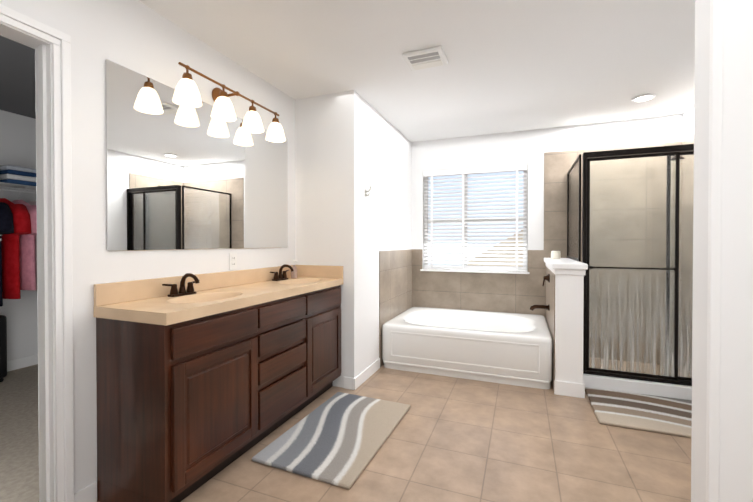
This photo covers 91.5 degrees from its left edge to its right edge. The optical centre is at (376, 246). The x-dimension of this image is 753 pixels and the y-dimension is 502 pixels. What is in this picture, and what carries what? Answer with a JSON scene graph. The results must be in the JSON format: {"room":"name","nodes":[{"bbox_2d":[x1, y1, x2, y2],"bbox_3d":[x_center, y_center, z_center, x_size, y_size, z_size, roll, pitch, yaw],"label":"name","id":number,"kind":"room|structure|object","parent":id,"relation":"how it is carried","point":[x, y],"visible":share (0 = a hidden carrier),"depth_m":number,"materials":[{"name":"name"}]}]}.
{"room":"bathroom","nodes":[
{"label":"bathroom","id":0,"kind":"room"},
{"bbox_2d":[0,110,37,360],"bbox_3d":[-1.388,-0.038,1.706,0.004,2.420,3.220,0,1,22],"label":"wall","id":1,"kind":"structure","parent":0,"point":[18,140],"depth_m":1.49,"materials":[{"name":"white paint"}]},
{"bbox_2d":[0,165,36,305],"bbox_3d":[-3.298,-0.103,2.824,0.768,1.199,2.303,0,1,22],"label":"clothes","id":2,"kind":"object","parent":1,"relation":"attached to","point":[18,245],"visible":0.44,"depth_m":3.05,"materials":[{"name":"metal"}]},
{"bbox_2d":[7,354,37,371],"bbox_3d":[-3.726,1.116,2.577,0.013,0.095,3.100,0,1,22],"label":"baseboard","id":3,"kind":"structure","parent":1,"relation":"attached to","point":[19,363],"depth_m":3.48,"materials":[{"name":"white paint"}]},
{"bbox_2d":[0,0,294,492],"bbox_3d":[-1.339,-0.038,1.687,0.100,2.420,3.220,0,1,22],"label":"wall","id":4,"kind":"structure","parent":0,"point":[137,36],"depth_m":1.72,"materials":[{"name":"white paint"}]},
{"bbox_2d":[0,4,73,501],"bbox_3d":[-1.530,0.140,1.188,0.125,2.075,0.890,0,1,22],"label":"door frame","id":5,"kind":"structure","parent":4,"relation":"attached to","point":[51,46],"depth_m":1.54,"materials":[{"name":"white paint"}]},
{"bbox_2d":[106,59,287,250],"bbox_3d":[-1.003,-0.434,2.383,0.006,0.900,1.430,0,1,22],"label":"mirror","id":6,"kind":"object","parent":4,"relation":"attached to","point":[178,177],"visible":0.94,"depth_m":2.10,"materials":[{"name":"clear glass"}]},
{"bbox_2d":[172,62,285,141],"bbox_3d":[-0.908,-0.894,2.322,0.225,0.246,0.899,0,1,22],"label":"sconce","id":7,"kind":"object","parent":4,"relation":"attached to","point":[186,93],"visible":1,"depth_m":2.18,"materials":[{"name":"white glass"}]},
{"bbox_2d":[229,253,236,269],"bbox_3d":[-0.968,0.100,2.477,0.008,0.114,0.070,0,1,22],"label":"electrical outlet plate","id":8,"kind":"object","parent":4,"relation":"attached to","point":[232,261],"visible":1,"depth_m":2.47,"materials":[{"name":"white plastic"}]},
{"bbox_2d":[0,0,694,141],"bbox_3d":[-0.686,-1.284,2.309,6.090,0.100,5.120,0,1,22],"label":"ceiling","id":9,"kind":"structure","parent":0,"point":[517,65],"depth_m":2.41,"materials":[{"name":"white paint"}]},
{"bbox_2d":[402,46,447,70],"bbox_3d":[0.327,-1.242,2.436,0.260,0.025,0.230,0,1,22],"label":"fan","id":10,"kind":"object","parent":9,"relation":"attached to","point":[426,58],"visible":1,"depth_m":2.40,"materials":[{"name":"white plastic"}]},
{"bbox_2d":[631,93,656,101],"bbox_3d":[2.262,-1.255,3.101,0.176,0.011,0.176,0,1,22],"label":"recessed light","id":11,"kind":"object","parent":9,"relation":"in","point":[645,97],"visible":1,"depth_m":3.08,"materials":[{"name":"white paint"}]},
{"bbox_2d":[295,90,411,387],"bbox_3d":[-0.169,-0.059,3.912,0.680,2.420,1.780,0,1,22],"label":"wall","id":12,"kind":"structure","parent":0,"point":[351,146],"depth_m":3.10,"materials":[{"name":"white paint"}]},
{"bbox_2d":[351,358,379,389],"bbox_3d":[-0.079,1.110,3.222,0.023,0.095,0.568,0,1,22],"label":"baseboard","id":13,"kind":"structure","parent":12,"relation":"attached to","point":[370,370],"depth_m":3.15,"materials":[{"name":"white paint"}]},
{"bbox_2d":[379,249,414,366],"bbox_3d":[0.228,0.595,3.988,0.008,1.110,1.080,0,1,22],"label":"wall tile","id":14,"kind":"structure","parent":12,"relation":"attached to","point":[405,283],"depth_m":3.88,"materials":[{"name":"beige tile"}]},
{"bbox_2d":[97,358,691,501],"bbox_3d":[0.551,1.201,1.844,3.430,0.060,5.120,0,1,22],"label":"floor","id":15,"kind":"structure","parent":0,"point":[452,439],"depth_m":2.04,"materials":[{"name":"tile"}]},
{"bbox_2d":[94,280,342,501],"bbox_3d":[-0.780,0.741,2.343,0.457,0.850,1.597,0,1,22],"label":"bathroom vanity","id":16,"kind":"object","parent":15,"relation":"on","point":[201,379],"depth_m":1.69,"materials":[{"name":"brown wood"}]},
{"bbox_2d":[93,265,342,325],"bbox_3d":[-0.780,0.282,2.333,0.462,0.231,1.607,0,1,22],"label":"countertop","id":17,"kind":"structure","parent":16,"relation":"on","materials":[{"name":"stone"}]},
{"bbox_2d":[93,304,164,319],"bbox_3d":[-1.075,0.298,1.586,0.462,0.050,0.001,0,1,22],"label":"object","id":18,"kind":"structure","parent":17,"relation":"attached to","point":[133,313],"depth_m":1.59,"materials":[{"name":"beige stone"}]},
{"bbox_2d":[165,276,342,319],"bbox_3d":[-0.565,0.291,2.248,0.001,0.050,1.607,0,1,22],"label":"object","id":19,"kind":"structure","parent":17,"relation":"attached to","point":[181,313],"depth_m":1.91,"materials":[{"name":"beige stone"}]},
{"bbox_2d":[252,392,410,488],"bbox_3d":[-0.217,1.155,2.319,0.625,0.021,0.980,0,1,22],"label":"area rug","id":20,"kind":"object","parent":15,"relation":"on","point":[338,439],"visible":0.98,"depth_m":2.17,"materials":[{"name":"fabric"}]},
{"bbox_2d":[382,307,552,388],"bbox_3d":[0.927,0.945,3.717,1.487,0.415,1.093,0,1,22],"label":"tub","id":21,"kind":"object","parent":15,"relation":"on","point":[516,349],"visible":1,"depth_m":3.27,"materials":[{"name":"white ceramic"}]},
{"bbox_2d":[585,387,691,437],"bbox_3d":[2.007,1.153,2.521,0.930,0.021,0.620,0,1,22],"label":"area rug","id":22,"kind":"object","parent":15,"relation":"on","point":[660,414],"visible":0.6,"depth_m":2.54,"materials":[{"name":"fabric"}]},
{"bbox_2d":[411,114,682,271],"bbox_3d":[1.758,-0.061,4.043,2.810,2.420,0.120,0,1,22],"label":"wall","id":23,"kind":"structure","parent":0,"point":[529,148],"depth_m":4.00,"materials":[{"name":"white paint"}]},
{"bbox_2d":[420,269,529,273],"bbox_3d":[1.117,0.289,4.259,1.220,0.021,0.104,0,1,22],"label":"window sill","id":24,"kind":"structure","parent":23,"relation":"attached to","point":[475,271],"depth_m":4.19,"materials":[{"name":"white paint"}]},
{"bbox_2d":[424,165,527,270],"bbox_3d":[1.144,-0.318,4.322,1.180,1.190,0.043,0,1,22],"label":"window","id":25,"kind":"structure","parent":23,"relation":"in","point":[526,219],"depth_m":4.30,"materials":[{"name":"glass"}]},
{"bbox_2d":[423,164,526,270],"bbox_3d":[1.119,-0.319,4.258,1.166,1.184,0.066,0,1,22],"label":"window blinds","id":26,"kind":"object","parent":25,"relation":"attached to","point":[482,170],"visible":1,"depth_m":4.25,"materials":[{"name":"white plastic"}]},
{"bbox_2d":[411,142,678,365],"bbox_3d":[1.679,0.070,4.007,2.690,2.160,0.008,0,1,22],"label":"wall tile","id":27,"kind":"structure","parent":23,"relation":"attached to","point":[492,292],"depth_m":3.74,"materials":[{"name":"beige tile"}]},
{"bbox_2d":[544,258,587,397],"bbox_3d":[1.699,0.641,3.362,0.244,1.030,1.187,0,1,22],"label":"wall","id":28,"kind":"structure","parent":0,"point":[564,298],"depth_m":2.85,"materials":[{"name":"white paint"}]},
{"bbox_2d":[529,274,549,310],"bbox_3d":[1.532,0.431,3.449,0.171,0.355,0.084,0,1,22],"label":"tub faucet","id":29,"kind":"object","parent":28,"relation":"attached to","point":[533,307],"visible":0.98,"depth_m":3.42,"materials":[{"name":"brown metal"}]},
{"bbox_2d":[551,251,560,258],"bbox_3d":[1.758,0.082,3.593,0.086,0.079,0.086,0,1,22],"label":"candle jar","id":30,"kind":"object","parent":28,"relation":"on","point":[555,254],"visible":1,"depth_m":3.56,"materials":[{"name":"beige wax"}]},
{"bbox_2d":[583,374,691,399],"bbox_3d":[2.144,1.106,2.880,0.973,0.110,0.140,0,1,22],"label":"sill","id":31,"kind":"structure","parent":28,"relation":"attached to","point":[677,391],"depth_m":2.85,"materials":[{"name":"white ceramic"}]},
{"bbox_2d":[567,144,693,385],"bbox_3d":[2.292,0.077,3.251,0.977,1.935,0.943,0,1,22],"label":"shower","id":32,"kind":"object","parent":31,"relation":"on","point":[676,152],"visible":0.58,"depth_m":2.90,"materials":[{"name":"black"}]},
{"bbox_2d":[683,106,693,139],"bbox_3d":[2.091,-0.033,1.224,0.120,2.420,4.880,0,1,22],"label":"wall","id":33,"kind":"structure","parent":0,"point":[688,123],"depth_m":3.39,"materials":[{"name":"white paint"}]},
{"bbox_2d":[679,134,693,373],"bbox_3d":[2.762,0.079,3.099,0.008,2.160,0.860,0,1,22],"label":"wall tile","id":34,"kind":"structure","parent":33,"relation":"attached to","point":[690,140],"depth_m":3.41,"materials":[{"name":"beige tile"}]},
{"bbox_2d":[691,0,752,501],"bbox_3d":[1.518,-0.032,1.100,0.854,2.420,0.170,0,1,22],"label":"wall","id":35,"kind":"structure","parent":0,"point":[722,404],"depth_m":1.20,"materials":[{"name":"white paint"}]},
{"label":"outside","id":36,"kind":"structure","parent":0,"visible":0},
{"bbox_2d":[428,171,522,266],"bbox_3d":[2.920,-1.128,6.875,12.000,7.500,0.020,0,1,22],"label":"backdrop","id":37,"kind":"structure","parent":36,"point":[483,178],"depth_m":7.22,"materials":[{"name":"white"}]},
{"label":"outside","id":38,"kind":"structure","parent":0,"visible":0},
{"bbox_2d":[0,364,38,501],"bbox_3d":[-2.608,1.198,2.135,2.660,0.060,3.340,0,1,22],"label":"carpet floor","id":39,"kind":"structure","parent":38,"point":[19,447],"depth_m":2.25,"materials":[{"name":"beige carpet"}]},
{"bbox_2d":[0,315,6,381],"bbox_3d":[-3.341,0.826,3.013,0.247,0.663,0.380,0,1,22],"label":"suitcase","id":40,"kind":"object","parent":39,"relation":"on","point":[3,346],"visible":1,"depth_m":3.12,"materials":[{"name":"black"}]}
]}

